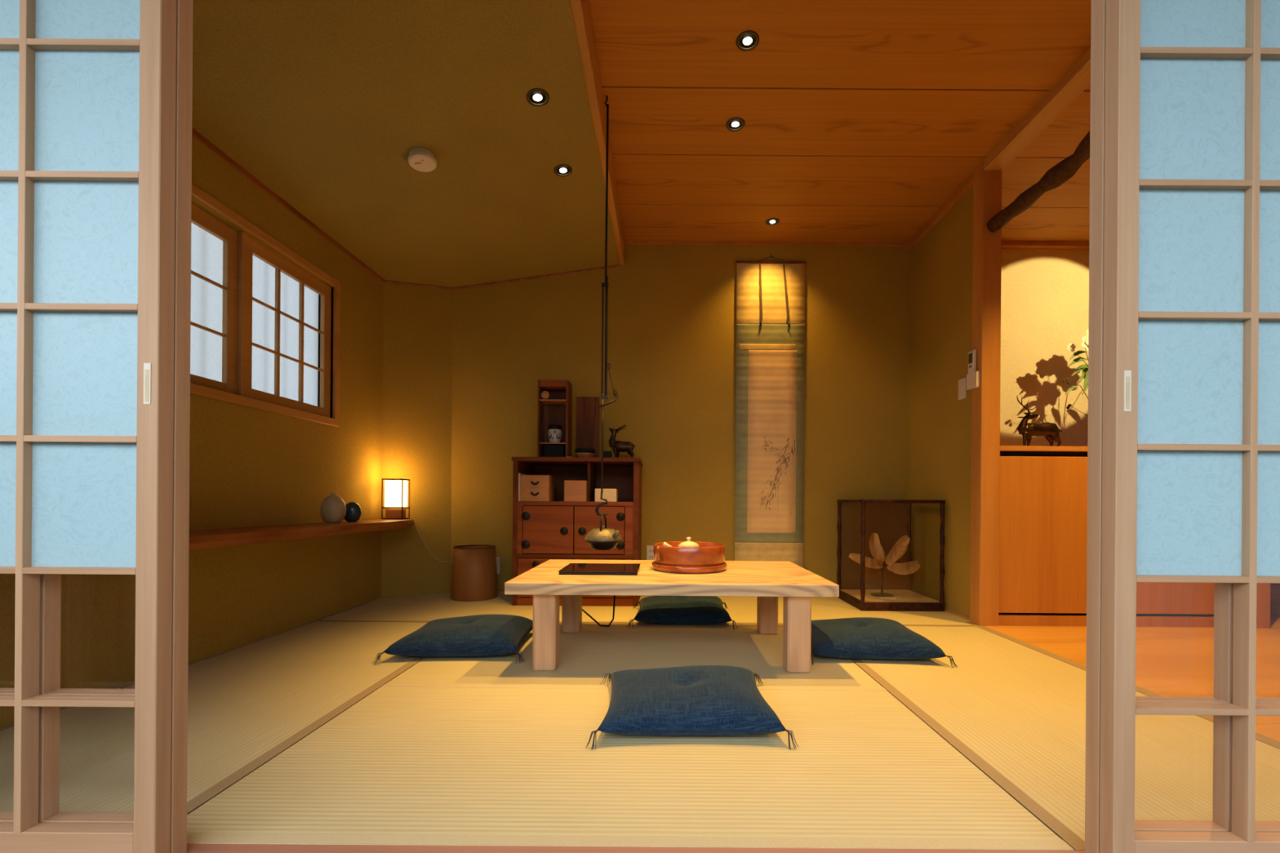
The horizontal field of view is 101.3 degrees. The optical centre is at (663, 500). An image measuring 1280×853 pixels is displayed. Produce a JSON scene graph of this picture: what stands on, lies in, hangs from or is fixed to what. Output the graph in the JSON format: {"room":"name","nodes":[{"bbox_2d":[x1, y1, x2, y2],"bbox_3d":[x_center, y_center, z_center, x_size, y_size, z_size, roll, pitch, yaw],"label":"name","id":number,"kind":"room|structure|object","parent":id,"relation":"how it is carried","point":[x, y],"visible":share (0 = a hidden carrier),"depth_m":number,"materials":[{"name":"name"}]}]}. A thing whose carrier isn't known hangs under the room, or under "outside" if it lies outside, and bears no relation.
{"room":"japanese tea room","nodes":[
{"label":"japanese tea room","id":0,"kind":"room"},
{"bbox_2d":[0,135,383,728],"bbox_3d":[-1.937,-0.445,2.210,0.100,2.400,2.620,0,0,0],"label":"wall","id":1,"kind":"structure","parent":0,"point":[249,466],"depth_m":2.47,"materials":[{"name":"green paint"}]},
{"bbox_2d":[0,0,176,852],"bbox_3d":[-1.340,-0.236,0.936,0.905,1.808,0.033,0,0,0],"label":"door","id":2,"kind":"structure","parent":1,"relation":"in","point":[87,87],"depth_m":0.94,"materials":[{"name":"brown wood"}]},
{"bbox_2d":[0,0,192,852],"bbox_3d":[-1.340,-0.236,0.969,0.905,1.808,0.033,0,0,0],"label":"door","id":3,"kind":"structure","parent":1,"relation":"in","point":[50,584],"depth_m":0.97,"materials":[{"name":"brown wood"}]},
{"bbox_2d":[0,597,382,731],"bbox_3d":[-1.889,0.679,2.267,0.012,0.054,2.506,0,0,0],"label":"baseboard","id":4,"kind":"structure","parent":1,"relation":"attached to","point":[285,631],"depth_m":2.36,"materials":[{"name":"wood"}]},
{"bbox_2d":[190,182,340,426],"bbox_3d":[-1.924,-0.841,2.325,0.120,0.832,1.410,0,0,0],"label":"window","id":5,"kind":"structure","parent":1,"relation":"in","point":[239,248],"depth_m":2.42,"materials":[{"name":"brown wood"}]},
{"bbox_2d":[190,222,318,406],"bbox_3d":[-1.964,-0.841,2.326,0.020,0.748,1.322,0,0,0],"label":"window glass","id":6,"kind":"object","parent":5,"relation":"hanging from","point":[206,250],"visible":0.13,"depth_m":2.56,"materials":[{"name":"white glass"}]},
{"bbox_2d":[191,127,385,283],"bbox_3d":[-1.872,-1.466,2.250,0.014,0.020,2.540,0,0,0],"label":"trim","id":7,"kind":"structure","parent":1,"relation":"attached to","point":[197,135],"depth_m":2.53,"materials":[{"name":"brown wood"}]},
{"bbox_2d":[188,518,414,550],"bbox_3d":[-1.730,0.146,2.319,0.322,0.048,2.598,0,0,0],"label":"wall shelf","id":8,"kind":"object","parent":1,"relation":"attached to","point":[225,537],"visible":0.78,"depth_m":2.25,"materials":[{"name":"brown wood"}]},
{"bbox_2d":[320,492,346,523],"bbox_3d":[-1.800,0.038,2.860,0.122,0.166,0.085,0,0,-29],"label":"ceramic vase","id":9,"kind":"object","parent":8,"relation":"on","point":[333,508],"visible":0.99,"depth_m":2.83,"materials":[{"name":"white ceramic"}]},
{"bbox_2d":[344,502,361,521],"bbox_3d":[-1.766,0.065,2.975,0.090,0.113,0.058,0,0,-29],"label":"ceramic vase","id":10,"kind":"object","parent":8,"relation":"on","point":[353,513],"visible":0.92,"depth_m":2.96,"materials":[{"name":"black ceramic"}]},
{"bbox_2d":[381,478,409,519],"bbox_3d":[-1.750,-0.009,3.430,0.136,0.262,0.096,0,0,0],"label":"lantern","id":11,"kind":"object","parent":8,"relation":"on","point":[395,489],"visible":0.94,"depth_m":3.39,"materials":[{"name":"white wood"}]},
{"bbox_2d":[408,516,451,562],"bbox_3d":[-1.489,0.297,3.653,0.566,0.370,0.109,0,0,-32],"label":"lamp cord","id":12,"kind":"object","parent":8,"relation":"hanging from","point":[411,517],"visible":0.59,"depth_m":3.54,"materials":[{"name":"black plastic"}]},
{"bbox_2d":[186,843,1084,852],"bbox_3d":[-0.051,0.740,0.937,3.510,0.140,0.154,0,0,0],"label":"door track","id":13,"kind":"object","parent":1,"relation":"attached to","point":[191,848],"depth_m":1.01,"materials":[{"name":"brown wood"}]},
{"bbox_2d":[1084,0,1279,852],"bbox_3d":[1.248,-0.217,0.969,0.905,1.808,0.033,0,0,0],"label":"door","id":14,"kind":"structure","parent":13,"relation":"on","point":[1221,821],"depth_m":0.97,"materials":[{"name":"brown wood"}]},
{"bbox_2d":[1099,0,1279,852],"bbox_3d":[1.248,-0.217,0.936,0.905,1.808,0.033,0,0,0],"label":"door","id":15,"kind":"structure","parent":13,"relation":"on","point":[1191,451],"depth_m":0.94,"materials":[{"name":"brown wood"}]},
{"bbox_2d":[191,0,619,287],"bbox_3d":[-1.148,-1.604,2.410,1.660,0.299,2.920,0,0,0],"label":"ceiling","id":16,"kind":"structure","parent":0,"point":[326,104],"depth_m":2.20,"materials":[{"name":"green paint"}]},
{"bbox_2d":[408,147,436,172],"bbox_3d":[-1.104,-1.558,2.403,0.120,0.057,0.120,0,0,-6],"label":"smoke detector","id":17,"kind":"object","parent":16,"relation":"attached to","point":[420,159],"visible":1,"depth_m":2.38,"materials":[{"name":"white plastic"}]},
{"bbox_2d":[525,88,549,106],"bbox_3d":[-0.519,-1.659,2.160,0.093,0.022,0.094,0,0,6],"label":"recessed light","id":18,"kind":"object","parent":16,"relation":"in","point":[538,97],"visible":1,"depth_m":2.16,"materials":[{"name":"black metal"}]},
{"bbox_2d":[553,164,572,176],"bbox_3d":[-0.506,-1.661,2.640,0.093,0.022,0.094,0,0,6],"label":"recessed light","id":19,"kind":"object","parent":16,"relation":"in","point":[562,170],"visible":1,"depth_m":2.64,"materials":[{"name":"black metal"}]},
{"bbox_2d":[381,283,453,598],"bbox_3d":[-1.740,-0.468,3.672,0.580,2.450,0.096,0,0,-33],"label":"wall","id":20,"kind":"structure","parent":0,"point":[417,321],"depth_m":3.65,"materials":[{"name":"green paint"}]},
{"bbox_2d":[450,244,910,591],"bbox_3d":[0.119,-0.604,3.820,3.281,2.750,0.100,0,0,0],"label":"wall","id":21,"kind":"structure","parent":0,"point":[672,328],"depth_m":3.77,"materials":[{"name":"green paint"}]},
{"bbox_2d":[495,556,499,573],"bbox_3d":[-1.212,0.466,3.765,0.070,0.120,0.010,0,0,0],"label":"wall outlet","id":22,"kind":"object","parent":21,"relation":"attached to","point":[497,557],"visible":0.24,"depth_m":3.76,"materials":[{"name":"white plastic"}]},
{"bbox_2d":[385,265,618,289],"bbox_3d":[-1.113,-1.575,3.733,1.574,0.240,0.205,0,0,-9],"label":"trim","id":23,"kind":"structure","parent":21,"relation":"attached to","point":[613,266],"depth_m":3.76,"materials":[{"name":"brown wood"}]},
{"bbox_2d":[646,545,654,559],"bbox_3d":[-0.088,0.384,3.765,0.070,0.120,0.010,0,0,0],"label":"wall outlet","id":24,"kind":"object","parent":21,"relation":"attached to","point":[650,548],"visible":0.69,"depth_m":3.76,"materials":[{"name":"white plastic"}]},
{"bbox_2d":[734,253,807,569],"bbox_3d":[0.760,-0.626,3.747,0.534,2.267,0.047,0,0,0],"label":"scroll","id":25,"kind":"object","parent":21,"relation":"hanging from","point":[770,387],"visible":0.99,"depth_m":3.75,"materials":[{"name":"beige paper"}]},
{"bbox_2d":[746,350,796,533],"bbox_3d":[0.773,-0.419,3.748,0.346,1.306,0.006,0,0,0],"label":"painting","id":26,"kind":"object","parent":25,"relation":"attached to","point":[771,375],"depth_m":3.75},
{"bbox_2d":[624,172,973,249],"bbox_3d":[0.755,-1.829,3.360,2.068,0.050,0.820,0,0,0],"label":"trim","id":27,"kind":"structure","parent":21,"relation":"attached to","point":[967,184],"depth_m":3.76,"materials":[{"name":"brown wood"}]},
{"bbox_2d":[588,0,1091,242],"bbox_3d":[2.018,-1.875,2.410,4.593,0.060,2.920,0,0,0],"label":"ceiling","id":28,"kind":"structure","parent":0,"point":[862,118],"depth_m":2.49,"materials":[{"name":"brown wood"}]},
{"bbox_2d":[569,0,624,264],"bbox_3d":[-0.300,-1.812,2.375,0.042,0.240,2.790,0,0,0],"label":"ceiling beam","id":29,"kind":"structure","parent":28,"relation":"attached to","point":[580,9],"depth_m":2.28,"materials":[{"name":"brown wood"}]},
{"bbox_2d":[595,95,617,516],"bbox_3d":[-0.258,-0.893,2.415,0.102,1.938,0.020,0,0,0],"label":"hanger","id":30,"kind":"object","parent":28,"relation":"hanging from","point":[603,396],"visible":1,"depth_m":2.41,"materials":[{"name":"black metal"}]},
{"bbox_2d":[584,513,622,550],"bbox_3d":[-0.278,0.141,2.417,0.171,0.165,0.171,0,0,0],"label":"kettle","id":31,"kind":"object","parent":30,"relation":"hanging from","point":[602,538],"visible":0.99,"depth_m":2.36,"materials":[{"name":"metal"}]},
{"bbox_2d":[725,116,745,131],"bbox_3d":[0.354,-1.856,2.590,0.094,0.010,0.094,0,0,0],"label":"recessed light","id":32,"kind":"object","parent":28,"relation":"in","point":[734,124],"visible":1,"depth_m":2.59,"materials":[{"name":"black metal"}]},
{"bbox_2d":[735,30,759,51],"bbox_3d":[0.339,-1.857,2.120,0.094,0.010,0.094,0,0,0],"label":"recessed light","id":33,"kind":"object","parent":28,"relation":"in","point":[748,40],"visible":1,"depth_m":2.12,"materials":[{"name":"black metal"}]},
{"bbox_2d":[765,217,779,226],"bbox_3d":[0.724,-1.854,3.490,0.094,0.010,0.094,0,0,0],"label":"recessed light","id":34,"kind":"object","parent":28,"relation":"in","point":[771,221],"visible":1,"depth_m":3.49,"materials":[{"name":"black metal"}]},
{"bbox_2d":[907,186,973,617],"bbox_3d":[1.797,-0.592,3.360,0.075,2.750,0.820,0,0,0],"label":"wall","id":35,"kind":"structure","parent":0,"point":[940,263],"depth_m":3.31,"materials":[{"name":"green paint"}]},
{"bbox_2d":[944,608,969,620],"bbox_3d":[1.744,0.702,3.354,0.012,0.062,0.808,0,0,0],"label":"baseboard","id":36,"kind":"structure","parent":35,"relation":"attached to","point":[945,610],"depth_m":3.11,"materials":[{"name":"brown wood"}]},
{"bbox_2d":[958,377,966,399],"bbox_3d":[1.754,-0.655,3.085,0.013,0.120,0.070,0,0,0],"label":"light switch","id":37,"kind":"object","parent":35,"relation":"attached to","point":[962,382],"visible":1,"depth_m":3.07,"materials":[{"name":"white plastic"}]},
{"bbox_2d":[966,370,979,390],"bbox_3d":[1.716,-0.666,2.910,0.028,0.092,0.080,0,0,0],"label":"remote holder","id":38,"kind":"object","parent":35,"relation":"attached to","point":[973,378],"visible":1,"depth_m":2.89,"materials":[{"name":"white plastic"}]},
{"bbox_2d":[968,349,976,373],"bbox_3d":[1.714,-0.730,2.918,0.020,0.205,0.052,0,0,0],"label":"remote control","id":39,"kind":"object","parent":38,"relation":"in","point":[971,354],"visible":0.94,"depth_m":2.90,"materials":[{"name":"white plastic"}]},
{"bbox_2d":[969,161,1001,626],"bbox_3d":[1.782,-0.587,2.904,0.105,2.560,0.093,0,0,0],"label":"wooden post","id":40,"kind":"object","parent":35,"relation":"attached to","point":[987,184],"depth_m":2.86,"materials":[{"name":"brown wood"}]},
{"bbox_2d":[982,47,1090,170],"bbox_3d":[1.791,-1.831,1.919,0.105,0.071,1.877,0,0,0],"label":"trim","id":41,"kind":"structure","parent":35,"relation":"attached to","point":[1077,79],"depth_m":2.45,"materials":[{"name":"brown wood"}]},
{"bbox_2d":[986,130,1089,231],"bbox_3d":[1.794,-1.487,1.928,0.102,0.108,1.866,0,0,0],"label":"log rail","id":42,"kind":"object","parent":35,"relation":"attached to","point":[1055,176],"visible":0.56,"depth_m":2.41,"materials":[{"name":"brown wood"}]},
{"bbox_2d":[1001,240,1088,249],"bbox_3d":[3.029,-1.820,3.745,2.370,0.035,0.050,0,0,0],"label":"trim","id":43,"kind":"structure","parent":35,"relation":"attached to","point":[1064,245],"depth_m":3.72,"materials":[{"name":"brown wood"}]},
{"bbox_2d":[965,622,1279,749],"bbox_3d":[1.716,0.697,1.982,0.048,0.031,1.936,0,0,0],"label":"trim","id":44,"kind":"structure","parent":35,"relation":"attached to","point":[1273,743],"depth_m":2.20,"materials":[{"name":"wood"}]},
{"bbox_2d":[1000,248,1088,446],"bbox_3d":[3.070,-0.582,3.820,2.470,2.750,0.100,0,0,0],"label":"wall niche","id":45,"kind":"object","parent":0,"point":[1045,292],"visible":0.07,"depth_m":3.77,"materials":[{"name":"paint"}]},
{"bbox_2d":[998,456,1214,614],"bbox_3d":[2.524,0.191,3.317,1.390,0.855,0.905,0,0,0],"label":"wall panel","id":46,"kind":"object","parent":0,"point":[1043,500],"visible":0.3,"depth_m":2.87,"materials":[{"name":"brown wood"}]},
{"bbox_2d":[985,614,1279,742],"bbox_3d":[2.992,0.762,2.435,2.605,0.140,2.870,0,0,0],"label":"floor","id":47,"kind":"structure","parent":0,"point":[1171,661],"depth_m":2.33,"materials":[{"name":"orange wood"}]},
{"bbox_2d":[998,614,1213,627],"bbox_3d":[2.520,0.666,3.031,1.390,0.065,0.338,0,0,0],"label":"baseboard","id":48,"kind":"structure","parent":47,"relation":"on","point":[1003,620],"depth_m":2.86,"materials":[{"name":"brown wood"}]},
{"bbox_2d":[1270,582,1279,614],"bbox_3d":[3.708,0.218,3.485,0.980,0.980,0.570,0,0,0],"label":"wall","id":49,"kind":"structure","parent":0,"point":[1274,588],"depth_m":3.20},
{"bbox_2d":[1000,451,1087,457],"bbox_3d":[2.527,-0.251,3.328,1.390,0.030,0.885,0,0,0],"label":"trim","id":50,"kind":"structure","parent":49,"relation":"attached to","point":[1060,454],"depth_m":2.88,"materials":[{"name":"black paint"}]},
{"bbox_2d":[1000,445,1088,451],"bbox_3d":[2.527,-0.280,3.315,1.390,0.027,0.910,0,0,0],"label":"trim","id":51,"kind":"structure","parent":49,"relation":"attached to","point":[1002,448],"depth_m":2.86,"materials":[{"name":"brown wood"}]},
{"bbox_2d":[1016,395,1062,446],"bbox_3d":[2.138,-0.444,3.000,0.279,0.304,0.082,0,0,0],"label":"deer figurine","id":52,"kind":"object","parent":51,"relation":"on","point":[1050,431],"visible":0.95,"depth_m":2.98,"materials":[{"name":"brown metal"}]},
{"bbox_2d":[1062,328,1088,416],"bbox_3d":[2.844,-0.750,3.448,0.456,0.920,0.176,0,0,0],"label":"flower arrangement","id":53,"kind":"object","parent":51,"relation":"on","point":[1070,347],"visible":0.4,"depth_m":3.46,"materials":[{"name":"green plant"}]},
{"bbox_2d":[998,613,1213,616],"bbox_3d":[2.520,0.626,3.045,1.390,0.015,0.310,0,0,0],"label":"trim","id":54,"kind":"structure","parent":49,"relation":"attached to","point":[1060,614],"depth_m":2.89,"materials":[{"name":"black paint"}]},
{"bbox_2d":[1256,582,1270,628],"bbox_3d":[3.259,0.208,3.025,0.080,0.992,0.350,0,0,0],"label":"trim","id":55,"kind":"structure","parent":49,"relation":"attached to","point":[1263,589],"depth_m":2.85,"materials":[{"name":"brown wood"}]},
{"bbox_3d":[-0.258,0.766,2.435,3.895,0.085,2.870,0,0,0],"label":"floor","id":56,"kind":"structure","parent":0,"visible":0},
{"bbox_2d":[0,622,426,814],"bbox_3d":[-1.445,0.684,1.927,0.876,0.051,1.826,0,0,0],"label":"mat","id":57,"kind":"object","parent":56,"relation":"on","point":[249,704],"visible":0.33,"depth_m":1.62,"materials":[{"name":"wicker"}]},
{"bbox_2d":[315,592,648,623],"bbox_3d":[-0.995,0.687,3.301,1.776,0.051,0.914,0,0,0],"label":"mat","id":58,"kind":"object","parent":56,"relation":"on","point":[425,608],"visible":0.45,"depth_m":3.15,"materials":[{"name":"wicker"}]},
{"bbox_2d":[450,544,497,601],"bbox_3d":[-1.289,0.486,3.575,0.302,0.348,0.302,0,0,0],"label":"waste bin","id":59,"kind":"object","parent":58,"relation":"on","point":[473,571],"visible":1,"depth_m":3.46,"materials":[{"name":"brown wood"}]},
{"bbox_2d":[511,457,643,606],"bbox_3d":[-0.556,0.197,3.520,0.811,0.937,0.440,0,0,0],"label":"storage chest","id":60,"kind":"object","parent":58,"relation":"on","point":[543,531],"depth_m":3.31,"materials":[{"name":"brown wood"}]},
{"bbox_2d":[520,475,554,501],"bbox_3d":[-0.817,-0.077,3.390,0.184,0.166,0.180,0,0,0],"label":"drawer box","id":61,"kind":"object","parent":60,"relation":"on","point":[532,487],"visible":0.98,"depth_m":3.32,"materials":[{"name":"brown wood"}]},
{"bbox_2d":[537,379,572,457],"bbox_3d":[-0.724,-0.530,3.499,0.198,0.515,0.151,0,0,0],"label":"case","id":62,"kind":"object","parent":60,"relation":"on","point":[554,396],"visible":0.85,"depth_m":3.48,"materials":[{"name":"brown wood"}]},
{"bbox_2d":[539,399,565,404],"bbox_3d":[-0.724,-0.656,3.497,0.172,0.007,0.137,0,0,0],"label":"shelf","id":63,"kind":"object","parent":62,"relation":"attached to","point":[541,401],"depth_m":3.45,"materials":[{"name":"brown wood"}]},
{"bbox_2d":[539,442,565,445],"bbox_3d":[-0.726,-0.374,3.497,0.172,0.007,0.137,0,0,0],"label":"shelf","id":64,"kind":"object","parent":62,"relation":"attached to","point":[540,443],"depth_m":3.43,"materials":[{"name":"brown wood"}]},
{"bbox_2d":[547,424,562,442],"bbox_3d":[-0.723,-0.438,3.485,0.096,0.121,0.097,0,0,0],"label":"porcelain cup","id":65,"kind":"object","parent":62,"relation":"on","point":[554,432],"visible":0.9,"depth_m":3.45,"materials":[{"name":"white ceramic"}]},
{"bbox_2d":[517,501,633,506],"bbox_3d":[-0.557,0.021,3.518,0.731,0.026,0.414,0,0,0],"label":"shelf","id":66,"kind":"object","parent":60,"relation":"attached to","point":[519,503],"depth_m":3.31,"materials":[{"name":"brown wood"}]},
{"bbox_2d":[564,480,588,502],"bbox_3d":[-0.562,-0.059,3.400,0.140,0.134,0.140,0,0,0],"label":"wooden box","id":67,"kind":"object","parent":60,"relation":"on","point":[574,491],"visible":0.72,"depth_m":3.33,"materials":[{"name":"brown wood"}]},
{"bbox_2d":[574,448,595,457],"bbox_3d":[-0.515,-0.304,3.440,0.132,0.066,0.132,0,0,0],"label":"bowl","id":68,"kind":"object","parent":60,"relation":"on","point":[580,452],"visible":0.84,"depth_m":3.39,"materials":[{"name":"brown wood"}]},
{"bbox_2d":[575,396,599,457],"bbox_3d":[-0.523,-0.493,3.613,0.158,0.445,0.044,0,0,0],"label":"wooden board","id":69,"kind":"object","parent":60,"relation":"on","point":[587,436],"visible":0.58,"depth_m":3.61,"materials":[{"name":"brown wood"}]},
{"bbox_2d":[595,488,617,502],"bbox_3d":[-0.368,-0.032,3.380,0.136,0.083,0.120,0,0,0],"label":"box","id":70,"kind":"object","parent":60,"relation":"on","point":[611,495],"visible":0.98,"depth_m":3.32,"materials":[{"name":"beige wood"}]},
{"bbox_2d":[603,451,612,457],"bbox_3d":[-0.366,-0.295,3.420,0.054,0.050,0.050,0,0,0],"label":"box","id":71,"kind":"object","parent":60,"relation":"on","point":[606,454],"visible":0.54,"depth_m":3.40,"materials":[{"name":"paint"}]},
{"bbox_2d":[608,424,635,457],"bbox_3d":[-0.275,-0.386,3.460,0.176,0.227,0.080,0,0,0],"label":"deer figurine","id":72,"kind":"object","parent":60,"relation":"on","point":[618,446],"visible":0.99,"depth_m":3.44,"materials":[{"name":"brown metal"}]},
{"bbox_2d":[186,684,1074,850],"bbox_3d":[-0.105,0.694,1.453,1.797,0.051,0.878,0,0,0],"label":"mat","id":73,"kind":"object","parent":56,"relation":"on","point":[405,764],"visible":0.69,"depth_m":1.24,"materials":[{"name":"wicker"}]},
{"bbox_2d":[585,665,798,750],"bbox_3d":[0.069,0.615,1.665,0.604,0.109,0.538,0,0,-1],"label":"floor cushion","id":74,"kind":"object","parent":73,"relation":"on","point":[696,700],"visible":1,"depth_m":1.50,"materials":[{"name":"fabric"}]},
{"bbox_2d":[386,622,882,687],"bbox_3d":[-0.105,0.694,2.368,1.797,0.051,0.946,0,0,0],"label":"mat","id":75,"kind":"object","parent":56,"relation":"on","point":[586,656],"visible":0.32,"depth_m":2.19,"materials":[{"name":"wicker"}]},
{"bbox_2d":[373,613,533,664],"bbox_3d":[-0.886,0.601,2.382,0.611,0.123,0.546,0,0,-3],"label":"floor cushion","id":76,"kind":"object","parent":75,"relation":"on","point":[477,635],"visible":0.98,"depth_m":2.20,"materials":[{"name":"fabric"}]},
{"bbox_2d":[504,559,839,673],"bbox_3d":[0.030,0.494,2.395,1.277,0.352,0.790,0,0,0],"label":"table","id":77,"kind":"object","parent":75,"relation":"on","point":[766,580],"visible":0.88,"depth_m":2.04,"materials":[{"name":"brown wood"}]},
{"bbox_2d":[582,595,615,626],"bbox_3d":[-0.446,0.516,2.978,0.138,0.299,0.554,0,0,-29],"label":"power cord","id":78,"kind":"object","parent":77,"relation":"hanging from","point":[614,602],"visible":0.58,"depth_m":2.77,"materials":[{"name":"black rubber"}]},
{"bbox_2d":[558,563,640,575],"bbox_3d":[-0.278,0.308,2.358,0.336,0.016,0.283,0,0,0],"label":"induction cooktop","id":79,"kind":"object","parent":77,"relation":"on","point":[602,569],"visible":1,"depth_m":2.28,"materials":[{"name":"black glass"}]},
{"bbox_2d":[652,560,726,573],"bbox_3d":[0.119,0.303,2.437,0.347,0.032,0.347,0,0,0],"label":"serving tray","id":80,"kind":"object","parent":77,"relation":"on","point":[670,569],"visible":0.64,"depth_m":2.29,"materials":[{"name":"brown wood"}]},
{"bbox_2d":[653,541,725,566],"bbox_3d":[0.119,0.251,2.437,0.332,0.096,0.332,0,0,0],"label":"wooden bowl","id":81,"kind":"object","parent":80,"relation":"on","point":[708,553],"visible":0.84,"depth_m":2.30,"materials":[{"name":"brown wood"}]},
{"bbox_2d":[662,537,699,546],"bbox_3d":[0.083,0.230,2.440,0.179,0.121,0.112,0,0,0],"label":"teapot","id":82,"kind":"object","parent":81,"relation":"in","point":[686,544],"visible":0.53,"depth_m":2.42,"materials":[{"name":"beige ceramic"}]},
{"bbox_2d":[644,595,975,626],"bbox_3d":[0.817,0.701,3.301,1.842,0.051,0.914,0,0,0],"label":"mat","id":83,"kind":"object","parent":56,"relation":"on","point":[742,610],"visible":0.24,"depth_m":3.13,"materials":[{"name":"wicker"}]},
{"bbox_2d":[626,595,737,629],"bbox_3d":[0.100,0.607,2.997,0.600,0.126,0.556,0,0,1],"label":"floor cushion","id":84,"kind":"object","parent":83,"relation":"on","point":[677,610],"visible":0.93,"depth_m":2.80,"materials":[{"name":"fabric"}]},
{"bbox_2d":[836,499,945,611],"bbox_3d":[1.474,0.338,3.455,0.521,0.686,0.467,0,0,0],"label":"display case","id":85,"kind":"object","parent":83,"relation":"on","point":[891,519],"visible":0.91,"depth_m":3.67,"materials":[{"name":"brown wood"}]},
{"bbox_2d":[848,532,919,596],"bbox_3d":[1.440,0.417,3.422,0.447,0.412,0.178,0,0,-15],"label":"ornament","id":86,"kind":"object","parent":85,"relation":"on","point":[900,548],"visible":0.98,"depth_m":3.41,"materials":[{"name":"brown wood"}]},
{"bbox_2d":[877,596,896,599],"bbox_3d":[1.415,0.620,3.330,0.100,0.006,0.050,0,0,0],"label":"name card","id":87,"kind":"object","parent":85,"relation":"on","point":[879,597],"visible":1,"depth_m":3.32,"materials":[{"name":"beige paper"}]},
{"bbox_2d":[849,626,1279,850],"bbox_3d":[1.243,0.704,1.927,0.894,0.051,1.826,0,0,0],"label":"mat","id":88,"kind":"object","parent":56,"relation":"on","point":[1016,712],"visible":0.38,"depth_m":1.54,"materials":[{"name":"wicker"}]},
{"bbox_2d":[810,617,957,667],"bbox_3d":[0.902,0.616,2.398,0.623,0.121,0.541,0,0,3],"label":"floor cushion","id":89,"kind":"object","parent":88,"relation":"on","point":[857,637],"visible":0.91,"depth_m":2.20,"materials":[{"name":"fabric"}]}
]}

